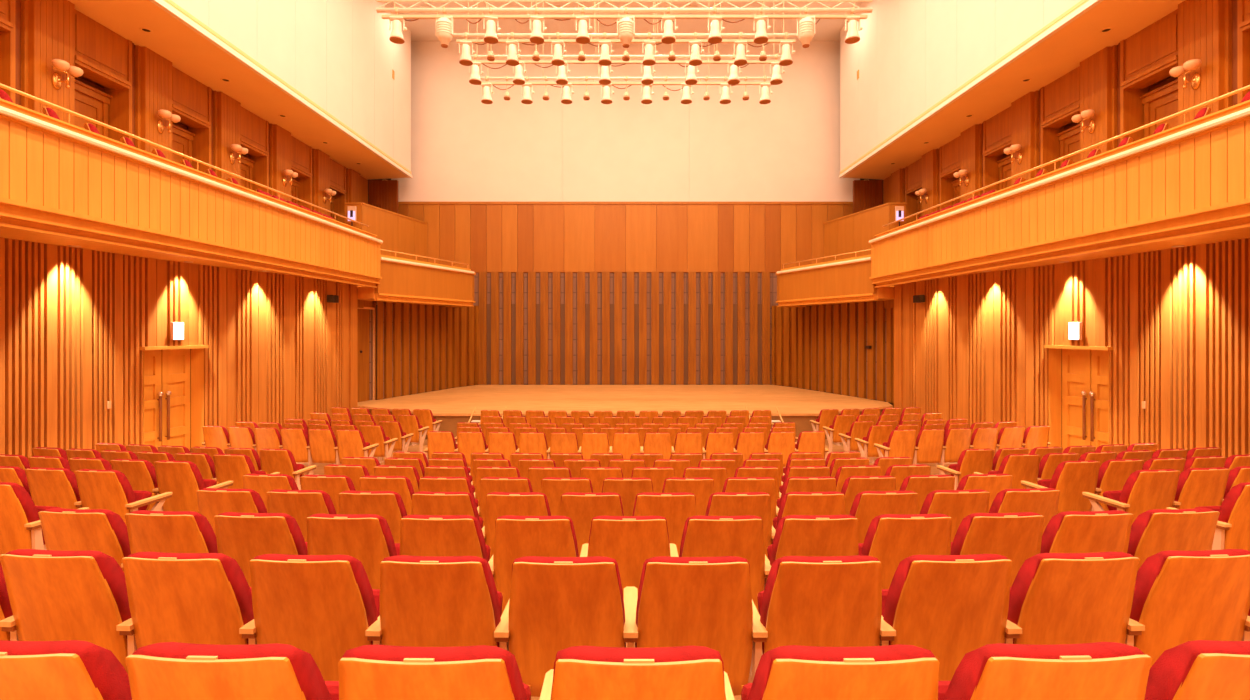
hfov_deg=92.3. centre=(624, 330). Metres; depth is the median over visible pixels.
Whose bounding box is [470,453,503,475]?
seat
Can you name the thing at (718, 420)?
seat
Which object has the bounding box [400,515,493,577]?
seat
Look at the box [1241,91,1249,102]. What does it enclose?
seat
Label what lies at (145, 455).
backrest
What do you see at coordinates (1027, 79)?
recessed light
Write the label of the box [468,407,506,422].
steps
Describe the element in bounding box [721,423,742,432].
seat
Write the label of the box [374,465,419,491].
seat
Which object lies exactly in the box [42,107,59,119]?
seat
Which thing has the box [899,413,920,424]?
seat
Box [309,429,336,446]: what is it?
backrest
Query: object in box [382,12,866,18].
cable tray
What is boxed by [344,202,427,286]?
wall
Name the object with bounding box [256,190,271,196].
seat
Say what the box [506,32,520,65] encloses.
lamp
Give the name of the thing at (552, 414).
seat
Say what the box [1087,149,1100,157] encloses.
seat
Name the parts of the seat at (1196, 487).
panel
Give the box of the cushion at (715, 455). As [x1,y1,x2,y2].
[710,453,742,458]
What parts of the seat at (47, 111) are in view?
panel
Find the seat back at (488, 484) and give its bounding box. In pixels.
[481,477,532,491]
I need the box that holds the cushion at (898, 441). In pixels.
[887,430,908,452]
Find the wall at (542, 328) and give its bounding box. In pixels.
[473,272,777,384]
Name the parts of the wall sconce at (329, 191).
lamp shade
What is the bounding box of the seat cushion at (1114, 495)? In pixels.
[1100,490,1121,510]
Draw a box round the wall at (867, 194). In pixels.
[853,180,882,212]
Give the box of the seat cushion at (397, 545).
[395,543,399,555]
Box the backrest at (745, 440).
[736,432,762,449]
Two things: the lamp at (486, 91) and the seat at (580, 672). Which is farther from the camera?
the lamp at (486, 91)
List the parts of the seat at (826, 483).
panel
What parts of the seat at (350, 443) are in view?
panel, armrest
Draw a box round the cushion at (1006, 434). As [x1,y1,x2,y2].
[997,427,1013,443]
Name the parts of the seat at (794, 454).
panel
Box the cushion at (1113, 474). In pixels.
[1096,459,1139,488]
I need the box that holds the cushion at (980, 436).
[970,427,995,445]
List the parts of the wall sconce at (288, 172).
lamp shade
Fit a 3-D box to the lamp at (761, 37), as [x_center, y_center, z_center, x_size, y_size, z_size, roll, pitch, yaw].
[2.705,-6.082,11.898,0.291,0.645,0.291,0,0,-31]
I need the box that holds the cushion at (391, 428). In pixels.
[380,421,402,435]
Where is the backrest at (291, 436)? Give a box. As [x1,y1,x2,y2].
[283,428,309,445]
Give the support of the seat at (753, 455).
on the floor
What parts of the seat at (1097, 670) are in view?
panel, number plate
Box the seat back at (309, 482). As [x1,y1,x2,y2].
[302,475,355,490]
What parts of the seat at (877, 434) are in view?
armrest, panel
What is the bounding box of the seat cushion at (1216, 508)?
[1195,506,1220,511]
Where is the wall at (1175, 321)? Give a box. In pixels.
[894,238,1249,457]
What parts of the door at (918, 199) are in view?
frame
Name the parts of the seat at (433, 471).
panel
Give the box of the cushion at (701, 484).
[662,477,713,492]
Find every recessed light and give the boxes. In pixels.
[139,27,152,32]
[220,78,230,81]
[1021,78,1031,81]
[1099,27,1112,32]
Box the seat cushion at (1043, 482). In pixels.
[1036,479,1050,487]
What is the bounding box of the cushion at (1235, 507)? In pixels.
[1218,482,1249,522]
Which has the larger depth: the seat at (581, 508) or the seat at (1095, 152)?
the seat at (1095, 152)
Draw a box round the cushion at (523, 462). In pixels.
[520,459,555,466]
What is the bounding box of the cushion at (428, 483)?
[421,476,474,499]
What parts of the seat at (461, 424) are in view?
panel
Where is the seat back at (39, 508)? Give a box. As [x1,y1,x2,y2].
[35,506,59,544]
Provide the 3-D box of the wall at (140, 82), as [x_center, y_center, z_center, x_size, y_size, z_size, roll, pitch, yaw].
[-10.536,-4.000,8.550,1.280,3.740,29.900,0,0,0]
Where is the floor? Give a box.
[296,438,956,699]
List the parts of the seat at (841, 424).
armrest, panel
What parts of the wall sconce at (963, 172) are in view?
lamp shade, lamp shade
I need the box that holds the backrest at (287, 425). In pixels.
[285,423,308,437]
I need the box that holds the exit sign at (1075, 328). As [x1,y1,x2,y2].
[1069,322,1081,339]
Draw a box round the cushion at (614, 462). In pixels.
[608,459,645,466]
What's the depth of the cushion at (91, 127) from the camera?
8.86 m
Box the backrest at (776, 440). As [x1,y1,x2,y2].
[766,432,789,449]
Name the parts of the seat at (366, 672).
number plate, panel, armrest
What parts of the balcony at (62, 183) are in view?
handrail, cornice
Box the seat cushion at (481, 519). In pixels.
[479,517,483,527]
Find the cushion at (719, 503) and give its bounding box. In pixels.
[705,492,770,515]
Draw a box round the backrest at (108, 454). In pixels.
[104,450,137,459]
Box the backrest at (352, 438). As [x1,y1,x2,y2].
[344,430,365,447]
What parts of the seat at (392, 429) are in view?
panel, armrest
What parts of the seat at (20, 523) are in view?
panel, armrest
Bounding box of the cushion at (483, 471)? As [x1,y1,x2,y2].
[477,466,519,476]
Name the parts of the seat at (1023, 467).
panel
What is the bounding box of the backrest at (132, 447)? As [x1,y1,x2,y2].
[129,444,157,451]
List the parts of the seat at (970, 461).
armrest, panel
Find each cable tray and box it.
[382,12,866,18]
[456,36,795,42]
[472,57,779,63]
[480,79,771,84]
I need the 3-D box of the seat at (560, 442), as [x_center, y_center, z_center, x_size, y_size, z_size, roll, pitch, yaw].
[-1.040,2.227,10.697,0.564,0.906,0.565,0,0,2]
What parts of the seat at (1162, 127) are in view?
panel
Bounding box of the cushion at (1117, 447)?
[1095,444,1123,451]
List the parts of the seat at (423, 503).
panel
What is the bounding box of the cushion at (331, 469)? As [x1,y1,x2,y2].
[326,464,369,475]
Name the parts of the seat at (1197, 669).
panel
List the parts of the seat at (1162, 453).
panel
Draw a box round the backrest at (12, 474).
[0,466,31,497]
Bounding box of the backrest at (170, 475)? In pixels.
[156,460,204,489]
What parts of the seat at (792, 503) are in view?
panel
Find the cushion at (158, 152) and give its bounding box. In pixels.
[156,149,165,157]
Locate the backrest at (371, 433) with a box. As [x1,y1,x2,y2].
[361,425,385,441]
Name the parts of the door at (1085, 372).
handle, handle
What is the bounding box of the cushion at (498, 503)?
[487,492,550,515]
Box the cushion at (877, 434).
[866,425,891,446]
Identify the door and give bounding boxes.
[75,79,111,136]
[144,349,189,449]
[172,124,194,164]
[241,155,254,189]
[291,179,299,203]
[330,197,335,218]
[358,307,374,407]
[916,197,921,218]
[951,178,960,203]
[997,155,1010,189]
[1057,124,1079,165]
[1062,349,1108,452]
[1140,79,1177,137]
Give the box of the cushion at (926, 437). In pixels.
[915,429,942,446]
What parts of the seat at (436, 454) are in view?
panel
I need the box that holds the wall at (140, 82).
[0,0,367,223]
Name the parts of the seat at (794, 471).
panel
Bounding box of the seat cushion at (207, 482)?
[203,479,218,487]
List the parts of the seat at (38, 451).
panel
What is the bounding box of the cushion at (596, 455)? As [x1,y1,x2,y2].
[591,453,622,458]
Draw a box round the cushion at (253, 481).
[246,474,298,489]
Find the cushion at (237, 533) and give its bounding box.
[217,512,307,554]
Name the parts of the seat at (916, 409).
panel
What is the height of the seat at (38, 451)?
0.906 m
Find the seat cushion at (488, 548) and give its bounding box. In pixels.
[486,545,490,561]
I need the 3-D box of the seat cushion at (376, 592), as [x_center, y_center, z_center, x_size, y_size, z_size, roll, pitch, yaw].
[-1.339,1.367,2.800,0.430,0.297,0.212,0,0,2]
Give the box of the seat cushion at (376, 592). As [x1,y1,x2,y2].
[372,589,379,617]
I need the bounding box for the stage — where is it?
[359,385,892,438]
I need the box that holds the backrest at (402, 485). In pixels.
[361,476,414,499]
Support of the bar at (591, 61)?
hanging from the ceiling at (421, 29)
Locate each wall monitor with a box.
[347,206,355,225]
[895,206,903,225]
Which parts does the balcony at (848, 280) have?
handrail, cornice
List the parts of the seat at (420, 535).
panel, armrest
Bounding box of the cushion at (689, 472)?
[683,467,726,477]
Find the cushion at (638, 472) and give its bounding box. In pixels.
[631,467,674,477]
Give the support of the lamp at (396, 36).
hanging from the bar at (379, 9)
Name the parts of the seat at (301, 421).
panel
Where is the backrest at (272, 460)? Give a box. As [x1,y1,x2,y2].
[261,449,297,471]
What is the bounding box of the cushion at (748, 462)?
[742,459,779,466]
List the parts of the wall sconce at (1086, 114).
lamp shade, arm, lamp shade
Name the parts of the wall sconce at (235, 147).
lamp shade, lamp shade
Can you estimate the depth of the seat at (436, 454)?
8.23 m
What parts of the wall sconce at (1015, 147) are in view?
lamp shade, lamp shade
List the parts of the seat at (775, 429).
panel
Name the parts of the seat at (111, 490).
panel, armrest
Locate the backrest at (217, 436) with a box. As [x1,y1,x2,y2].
[207,426,229,446]
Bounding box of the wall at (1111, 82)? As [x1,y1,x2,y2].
[883,0,1249,222]
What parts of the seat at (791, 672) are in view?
panel, number plate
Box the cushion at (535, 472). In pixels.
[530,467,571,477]
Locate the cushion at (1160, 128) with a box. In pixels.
[1153,124,1164,134]
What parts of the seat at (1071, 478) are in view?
armrest, panel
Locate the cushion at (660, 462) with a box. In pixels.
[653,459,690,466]
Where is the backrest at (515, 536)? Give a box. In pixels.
[495,515,578,556]
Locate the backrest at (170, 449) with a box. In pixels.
[162,445,190,452]
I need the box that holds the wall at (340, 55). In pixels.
[172,0,410,170]
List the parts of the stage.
panel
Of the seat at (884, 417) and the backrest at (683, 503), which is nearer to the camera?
the backrest at (683, 503)
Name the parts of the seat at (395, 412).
panel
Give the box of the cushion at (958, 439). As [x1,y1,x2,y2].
[943,428,969,451]
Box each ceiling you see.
[68,0,408,179]
[390,2,861,40]
[842,0,1184,179]
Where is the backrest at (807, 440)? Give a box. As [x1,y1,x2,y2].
[796,431,822,449]
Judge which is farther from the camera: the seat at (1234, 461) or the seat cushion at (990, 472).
the seat cushion at (990, 472)
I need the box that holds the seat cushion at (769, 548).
[767,545,771,560]
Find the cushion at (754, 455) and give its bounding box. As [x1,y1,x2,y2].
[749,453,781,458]
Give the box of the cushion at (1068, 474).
[1049,460,1097,488]
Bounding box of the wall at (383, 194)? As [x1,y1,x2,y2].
[369,180,397,212]
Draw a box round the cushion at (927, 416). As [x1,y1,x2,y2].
[921,413,932,426]
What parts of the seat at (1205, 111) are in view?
panel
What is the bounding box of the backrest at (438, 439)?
[430,431,456,448]
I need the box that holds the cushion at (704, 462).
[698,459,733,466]
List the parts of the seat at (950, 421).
panel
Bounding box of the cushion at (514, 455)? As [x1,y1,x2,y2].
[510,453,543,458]
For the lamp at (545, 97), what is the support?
hanging from the bar at (598, 77)
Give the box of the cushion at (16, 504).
[0,482,38,522]
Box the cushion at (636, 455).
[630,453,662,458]
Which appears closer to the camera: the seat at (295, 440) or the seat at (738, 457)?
the seat at (738, 457)
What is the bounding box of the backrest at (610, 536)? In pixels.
[587,516,670,556]
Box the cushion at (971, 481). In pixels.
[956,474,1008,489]
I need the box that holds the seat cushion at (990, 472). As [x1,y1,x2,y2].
[986,471,997,473]
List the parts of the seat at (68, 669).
panel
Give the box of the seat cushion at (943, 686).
[938,681,950,699]
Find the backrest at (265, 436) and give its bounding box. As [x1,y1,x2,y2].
[257,427,281,444]
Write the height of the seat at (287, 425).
0.906 m
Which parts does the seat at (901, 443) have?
armrest, panel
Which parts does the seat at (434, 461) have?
panel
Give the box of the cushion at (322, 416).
[319,413,330,425]
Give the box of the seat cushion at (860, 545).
[858,543,862,554]
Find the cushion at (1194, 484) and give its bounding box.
[1174,467,1225,501]
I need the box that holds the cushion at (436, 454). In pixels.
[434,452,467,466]
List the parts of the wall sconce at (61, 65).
lamp shade, arm, lamp shade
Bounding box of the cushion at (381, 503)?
[341,491,406,516]
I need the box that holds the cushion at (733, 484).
[722,477,773,491]
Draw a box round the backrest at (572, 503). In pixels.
[560,492,623,515]
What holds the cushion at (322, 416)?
on the seat at (317, 416)
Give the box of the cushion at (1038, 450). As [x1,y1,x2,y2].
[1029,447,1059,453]
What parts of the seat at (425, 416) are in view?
panel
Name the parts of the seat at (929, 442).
panel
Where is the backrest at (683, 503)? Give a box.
[633,492,695,515]
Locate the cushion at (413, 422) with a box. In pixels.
[408,415,419,428]
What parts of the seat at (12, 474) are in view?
panel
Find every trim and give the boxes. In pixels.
[139,345,207,349]
[143,348,203,447]
[149,0,411,177]
[165,0,410,173]
[358,299,375,399]
[839,0,1102,177]
[840,0,1087,173]
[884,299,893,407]
[1044,345,1112,349]
[1049,348,1109,447]
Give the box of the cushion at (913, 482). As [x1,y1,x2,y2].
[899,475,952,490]
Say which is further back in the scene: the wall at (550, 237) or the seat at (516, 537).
the wall at (550, 237)
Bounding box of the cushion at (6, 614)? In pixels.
[0,562,12,633]
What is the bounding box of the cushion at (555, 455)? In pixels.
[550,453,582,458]
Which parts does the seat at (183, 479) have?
panel, armrest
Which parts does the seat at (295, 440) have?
panel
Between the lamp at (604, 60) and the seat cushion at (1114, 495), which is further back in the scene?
the lamp at (604, 60)
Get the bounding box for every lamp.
[389,7,406,43]
[459,32,474,65]
[469,54,483,84]
[481,76,493,103]
[484,7,500,43]
[487,44,494,60]
[504,76,509,99]
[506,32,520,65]
[513,54,526,84]
[521,76,534,103]
[530,7,545,43]
[532,44,539,60]
[543,76,548,99]
[551,32,566,65]
[556,54,569,84]
[561,76,573,103]
[576,7,591,43]
[578,44,585,60]
[583,76,589,99]
[598,32,613,65]
[599,65,612,84]
[601,84,613,103]
[622,48,629,60]
[623,76,629,99]
[641,64,655,84]
[641,84,653,103]
[642,32,657,65]
[661,7,677,43]
[663,76,668,99]
[668,43,675,60]
[681,76,693,103]
[685,54,698,84]
[689,32,703,65]
[703,76,709,99]
[708,7,724,43]
[713,44,720,60]
[719,76,732,103]
[727,54,741,84]
[734,32,748,65]
[742,76,748,99]
[754,7,770,43]
[759,43,766,60]
[759,76,772,103]
[770,54,784,84]
[779,32,794,65]
[845,7,861,43]
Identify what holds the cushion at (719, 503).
on the seat at (758, 504)
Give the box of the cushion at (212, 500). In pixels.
[200,488,266,512]
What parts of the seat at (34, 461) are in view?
panel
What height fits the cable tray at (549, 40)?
0.130 m
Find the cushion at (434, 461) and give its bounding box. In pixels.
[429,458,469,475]
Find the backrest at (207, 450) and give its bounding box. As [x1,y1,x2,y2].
[192,447,223,453]
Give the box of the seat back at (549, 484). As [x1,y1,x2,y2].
[541,477,592,492]
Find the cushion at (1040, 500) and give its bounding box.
[989,488,1055,512]
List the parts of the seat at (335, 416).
panel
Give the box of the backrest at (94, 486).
[78,469,135,503]
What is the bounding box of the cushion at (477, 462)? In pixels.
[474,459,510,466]
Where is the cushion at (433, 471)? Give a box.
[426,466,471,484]
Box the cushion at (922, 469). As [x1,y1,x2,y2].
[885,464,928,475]
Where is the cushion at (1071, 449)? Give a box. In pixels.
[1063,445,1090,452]
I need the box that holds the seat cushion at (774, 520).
[772,517,776,529]
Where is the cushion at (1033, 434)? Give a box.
[1023,426,1045,443]
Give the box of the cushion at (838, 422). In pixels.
[832,415,843,428]
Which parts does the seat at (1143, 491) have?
armrest, panel, armrest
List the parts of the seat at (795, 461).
panel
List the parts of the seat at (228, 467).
panel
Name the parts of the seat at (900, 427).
panel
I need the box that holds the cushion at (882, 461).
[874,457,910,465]
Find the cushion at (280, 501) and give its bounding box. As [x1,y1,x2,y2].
[269,489,336,513]
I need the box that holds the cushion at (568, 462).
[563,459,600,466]
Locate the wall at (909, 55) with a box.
[840,0,1080,170]
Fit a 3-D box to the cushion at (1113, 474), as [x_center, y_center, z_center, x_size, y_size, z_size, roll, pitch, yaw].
[5.552,1.647,6.736,0.507,0.436,0.208,0,0,-8]
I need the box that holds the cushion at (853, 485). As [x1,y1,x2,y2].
[841,476,894,494]
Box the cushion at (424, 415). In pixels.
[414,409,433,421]
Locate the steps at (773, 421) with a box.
[745,407,783,423]
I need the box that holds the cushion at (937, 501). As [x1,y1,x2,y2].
[920,489,986,513]
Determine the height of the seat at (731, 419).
0.906 m
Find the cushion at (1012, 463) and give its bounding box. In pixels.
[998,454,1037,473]
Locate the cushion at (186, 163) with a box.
[184,160,192,167]
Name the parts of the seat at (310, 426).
panel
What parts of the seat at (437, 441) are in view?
panel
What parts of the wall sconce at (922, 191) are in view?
lamp shade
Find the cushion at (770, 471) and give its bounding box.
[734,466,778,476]
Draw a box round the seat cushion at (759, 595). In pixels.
[757,591,763,653]
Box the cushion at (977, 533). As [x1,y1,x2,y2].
[950,512,1040,554]
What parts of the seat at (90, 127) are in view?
panel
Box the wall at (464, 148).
[391,41,859,201]
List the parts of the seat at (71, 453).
panel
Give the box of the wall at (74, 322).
[0,237,357,457]
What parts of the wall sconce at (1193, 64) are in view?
lamp shade, arm, lamp shade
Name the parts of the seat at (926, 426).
panel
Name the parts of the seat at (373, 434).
panel, armrest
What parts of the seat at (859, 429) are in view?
armrest, panel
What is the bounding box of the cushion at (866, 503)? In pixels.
[849,491,915,515]
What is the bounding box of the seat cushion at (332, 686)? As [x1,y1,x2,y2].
[325,681,338,699]
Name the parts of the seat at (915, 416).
panel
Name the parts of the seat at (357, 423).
panel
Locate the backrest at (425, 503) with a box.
[414,491,479,521]
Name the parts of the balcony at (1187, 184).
cornice, handrail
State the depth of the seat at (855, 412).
14.72 m
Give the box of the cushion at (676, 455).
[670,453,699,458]
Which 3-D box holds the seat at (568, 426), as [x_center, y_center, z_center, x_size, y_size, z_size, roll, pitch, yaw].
[-1.040,2.352,12.547,0.564,0.906,0.565,0,0,2]
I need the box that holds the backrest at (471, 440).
[463,432,486,449]
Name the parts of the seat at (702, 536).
panel, armrest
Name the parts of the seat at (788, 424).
panel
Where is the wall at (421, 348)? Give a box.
[377,301,478,399]
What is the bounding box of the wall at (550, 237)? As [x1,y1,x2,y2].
[398,202,852,272]
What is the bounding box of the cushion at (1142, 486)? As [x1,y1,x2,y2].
[1119,469,1176,503]
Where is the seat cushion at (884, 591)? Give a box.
[882,589,888,616]
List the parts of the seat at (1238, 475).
panel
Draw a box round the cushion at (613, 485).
[602,477,653,492]
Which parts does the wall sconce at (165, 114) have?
lamp shade, arm, lamp shade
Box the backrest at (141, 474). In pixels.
[114,459,157,494]
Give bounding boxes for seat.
[0,89,12,102]
[0,454,29,469]
[0,466,45,549]
[0,482,88,554]
[0,549,136,673]
[0,562,18,640]
[0,640,131,699]
[25,467,81,508]
[28,456,70,470]
[32,447,67,459]
[38,508,130,571]
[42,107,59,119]
[65,448,101,458]
[68,457,111,473]
[75,469,171,525]
[84,123,99,133]
[95,443,126,452]
[100,450,137,463]
[110,459,162,510]
[120,137,134,146]
[122,552,256,648]
[124,510,217,553]
[125,642,338,699]
[126,444,157,454]
[137,451,174,466]
[151,149,165,157]
[154,460,232,512]
[157,445,190,458]
[174,453,216,480]
[179,160,192,167]
[190,447,223,461]
[196,488,266,534]
[202,426,230,453]
[204,169,216,176]
[213,454,279,488]
[214,512,307,586]
[224,448,261,470]
[226,178,238,184]
[228,427,256,450]
[235,422,257,434]
[242,474,298,512]
[249,554,381,680]
[254,427,282,457]
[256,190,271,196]
[259,422,282,434]
[259,449,315,489]
[266,489,336,541]
[272,195,285,201]
[281,428,318,474]
[283,423,317,466]
[284,419,307,429]
[286,201,299,206]
[300,475,355,513]
[306,514,399,588]
[307,419,328,424]
[308,424,335,464]
[308,429,340,464]
[310,413,330,425]
[324,464,369,490]
[331,407,350,420]
[331,413,353,424]
[331,420,352,431]
[333,424,357,439]
[336,430,378,463]
[338,491,406,542]
[338,644,553,699]
[341,457,379,475]
[351,408,370,419]
[353,414,374,424]
[354,421,384,462]
[359,476,414,514]
[360,425,397,458]
[371,408,390,420]
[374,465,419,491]
[375,414,402,451]
[379,421,413,451]
[380,555,509,650]
[385,457,424,477]
[392,409,417,445]
[393,452,428,468]
[398,415,428,452]
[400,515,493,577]
[411,491,484,538]
[413,409,441,434]
[419,476,479,514]
[424,431,457,462]
[425,466,475,497]
[429,458,472,484]
[432,452,469,474]
[455,422,478,441]
[456,427,481,443]
[458,432,487,466]
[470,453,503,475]
[472,459,510,485]
[475,466,519,505]
[478,410,500,428]
[479,477,532,526]
[481,416,502,432]
[483,423,504,436]
[485,427,509,444]
[485,492,550,558]
[488,432,518,460]
[493,515,587,615]
[503,410,521,426]
[506,416,526,427]
[508,556,637,696]
[509,423,530,432]
[510,453,543,467]
[514,427,537,447]
[518,459,555,477]
[519,432,549,458]
[525,411,544,423]
[528,467,571,492]
[530,417,550,426]
[535,423,557,432]
[541,477,592,515]
[543,427,566,458]
[548,411,567,422]
[550,432,580,456]
[550,453,582,466]
[551,646,734,699]
[554,417,574,427]
[559,492,623,556]
[562,423,583,432]
[563,459,600,477]
[571,411,589,422]
[571,428,594,447]
[579,417,599,427]
[580,467,622,492]
[581,433,612,458]
[587,516,678,597]
[589,423,610,432]
[591,453,622,466]
[594,411,612,423]
[600,428,623,447]
[602,477,653,515]
[603,417,623,427]
[608,459,645,477]
[612,433,643,458]
[615,423,636,432]
[616,411,635,423]
[628,417,648,427]
[629,428,651,445]
[630,453,662,466]
[631,467,674,492]
[633,492,696,555]
[635,556,767,695]
[639,411,657,423]
[642,423,663,432]
[643,433,674,458]
[652,417,672,427]
[653,459,690,477]
[657,428,680,447]
[662,411,680,422]
[662,477,714,515]
[668,423,689,432]
[670,453,702,466]
[674,432,705,458]
[677,417,697,427]
[679,515,770,654]
[683,467,726,492]
[684,411,703,422]
[686,427,709,458]
[695,423,716,431]
[698,459,735,477]
[701,417,721,427]
[705,432,736,458]
[705,492,775,557]
[707,411,726,423]
[710,453,742,468]
[714,427,738,447]
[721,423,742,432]
[722,477,778,525]
[725,416,746,428]
[729,410,748,425]
[734,466,780,505]
[735,432,767,462]
[741,644,939,699]
[742,459,782,486]
[743,427,766,444]
[747,423,769,438]
[749,416,770,431]
[749,453,784,476]
[751,410,773,428]
[757,555,895,653]
[765,432,798,466]
[767,427,796,443]
[767,515,857,565]
[772,491,844,530]
[773,422,797,442]
[776,476,835,507]
[779,466,829,492]
[781,458,824,481]
[783,452,821,473]
[795,431,828,460]
[810,409,840,445]
[823,415,854,452]
[825,452,860,467]
[830,457,868,477]
[835,465,880,491]
[839,421,873,463]
[840,409,859,421]
[841,476,895,514]
[849,491,917,542]
[855,425,892,457]
[856,414,876,424]
[858,514,951,588]
[861,408,880,421]
[874,430,918,464]
[874,457,912,475]
[876,421,897,429]
[878,414,898,424]
[881,408,900,420]
[882,554,1021,680]
[885,464,930,490]
[895,424,918,464]
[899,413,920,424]
[899,475,954,513]
[900,407,920,417]
[900,420,921,432]
[915,429,946,474]
[920,424,943,466]
[920,489,989,541]
[921,413,941,426]
[922,419,944,425]
[937,449,993,489]
[938,642,1151,699]
[943,428,973,461]
[944,419,967,430]
[944,423,968,436]
[950,512,1043,586]
[952,201,965,206]
[956,474,1012,512]
[965,195,980,202]
[970,422,993,435]
[970,427,999,457]
[974,454,1040,488]
[980,190,995,196]
[989,488,1059,534]
[992,448,1028,470]
[994,422,1016,433]
[997,427,1025,449]
[1007,552,1144,645]
[1014,178,1025,184]
[1021,460,1101,513]
[1023,426,1050,453]
[1029,447,1062,460]
[1035,169,1047,176]
[1038,453,1079,478]
[1040,510,1133,552]
[1059,160,1072,168]
[1063,445,1095,457]
[1078,451,1116,465]
[1082,469,1180,523]
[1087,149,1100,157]
[1095,444,1127,455]
[1096,459,1143,510]
[1116,450,1152,462]
[1118,137,1132,146]
[1127,443,1157,452]
[1127,508,1219,571]
[1130,549,1249,667]
[1142,457,1185,473]
[1144,640,1249,699]
[1152,448,1187,458]
[1153,123,1168,134]
[1166,482,1249,550]
[1174,467,1229,549]
[1183,456,1226,470]
[1186,447,1221,459]
[1193,107,1210,119]
[1223,466,1249,498]
[1224,454,1249,469]
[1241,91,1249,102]
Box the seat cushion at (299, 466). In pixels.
[296,464,305,484]
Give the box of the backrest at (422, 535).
[402,515,487,561]
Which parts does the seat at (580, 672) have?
number plate, armrest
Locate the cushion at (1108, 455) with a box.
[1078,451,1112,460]
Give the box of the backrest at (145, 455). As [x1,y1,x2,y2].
[141,451,174,460]
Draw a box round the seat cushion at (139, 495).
[133,490,154,510]
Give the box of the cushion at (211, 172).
[209,169,216,176]
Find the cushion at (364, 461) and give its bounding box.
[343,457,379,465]
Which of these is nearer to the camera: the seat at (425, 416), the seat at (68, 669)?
the seat at (68, 669)
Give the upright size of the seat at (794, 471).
0.906 m
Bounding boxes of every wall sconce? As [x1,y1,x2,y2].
[51,59,83,89]
[157,109,180,133]
[230,144,247,163]
[283,169,297,185]
[323,189,335,202]
[915,189,927,203]
[953,169,968,185]
[1003,144,1021,163]
[1072,109,1094,133]
[1169,59,1201,89]
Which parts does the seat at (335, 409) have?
panel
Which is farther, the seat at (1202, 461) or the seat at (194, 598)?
the seat at (1202, 461)
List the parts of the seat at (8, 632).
panel, armrest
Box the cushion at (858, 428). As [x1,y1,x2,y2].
[849,421,872,436]
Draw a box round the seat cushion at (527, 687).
[523,683,530,699]
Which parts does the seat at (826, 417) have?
panel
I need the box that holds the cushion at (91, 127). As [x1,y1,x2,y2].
[88,124,99,133]
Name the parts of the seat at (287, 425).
panel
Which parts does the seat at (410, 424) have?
panel, armrest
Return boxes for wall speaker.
[327,295,338,302]
[913,295,924,302]
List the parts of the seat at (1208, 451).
panel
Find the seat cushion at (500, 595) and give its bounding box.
[497,591,502,613]
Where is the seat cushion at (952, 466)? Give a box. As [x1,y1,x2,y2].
[948,464,956,476]
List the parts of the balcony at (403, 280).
handrail, cornice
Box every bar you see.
[376,0,872,25]
[453,2,796,46]
[471,2,780,68]
[480,2,771,90]
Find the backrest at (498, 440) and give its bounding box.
[490,432,516,449]
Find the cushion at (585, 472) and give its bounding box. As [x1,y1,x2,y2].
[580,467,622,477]
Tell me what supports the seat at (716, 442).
on the floor
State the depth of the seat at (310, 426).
11.83 m
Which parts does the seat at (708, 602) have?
number plate, armrest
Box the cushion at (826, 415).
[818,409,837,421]
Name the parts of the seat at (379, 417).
panel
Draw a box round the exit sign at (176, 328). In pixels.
[170,322,183,339]
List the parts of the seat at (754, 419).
panel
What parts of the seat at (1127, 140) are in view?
panel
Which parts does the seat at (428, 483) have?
panel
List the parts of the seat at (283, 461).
panel, armrest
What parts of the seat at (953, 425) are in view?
panel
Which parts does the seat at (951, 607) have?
number plate, armrest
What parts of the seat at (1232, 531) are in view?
armrest, panel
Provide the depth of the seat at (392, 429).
12.65 m
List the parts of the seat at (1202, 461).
panel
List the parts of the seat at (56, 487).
armrest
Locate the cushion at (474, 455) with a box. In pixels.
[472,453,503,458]
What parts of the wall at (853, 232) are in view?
rail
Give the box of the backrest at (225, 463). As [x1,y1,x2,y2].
[216,454,255,473]
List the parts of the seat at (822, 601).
number plate, armrest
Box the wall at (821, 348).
[772,301,893,403]
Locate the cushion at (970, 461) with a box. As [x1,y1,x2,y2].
[956,449,991,477]
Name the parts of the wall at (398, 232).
rail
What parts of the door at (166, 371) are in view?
handle, handle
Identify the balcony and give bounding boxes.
[0,83,382,287]
[358,249,475,306]
[776,249,893,306]
[869,85,1249,287]
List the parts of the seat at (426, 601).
number plate, armrest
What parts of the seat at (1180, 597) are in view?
number plate, armrest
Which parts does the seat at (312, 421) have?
panel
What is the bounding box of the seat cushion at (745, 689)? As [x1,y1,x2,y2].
[741,683,751,699]
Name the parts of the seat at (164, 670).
number plate, panel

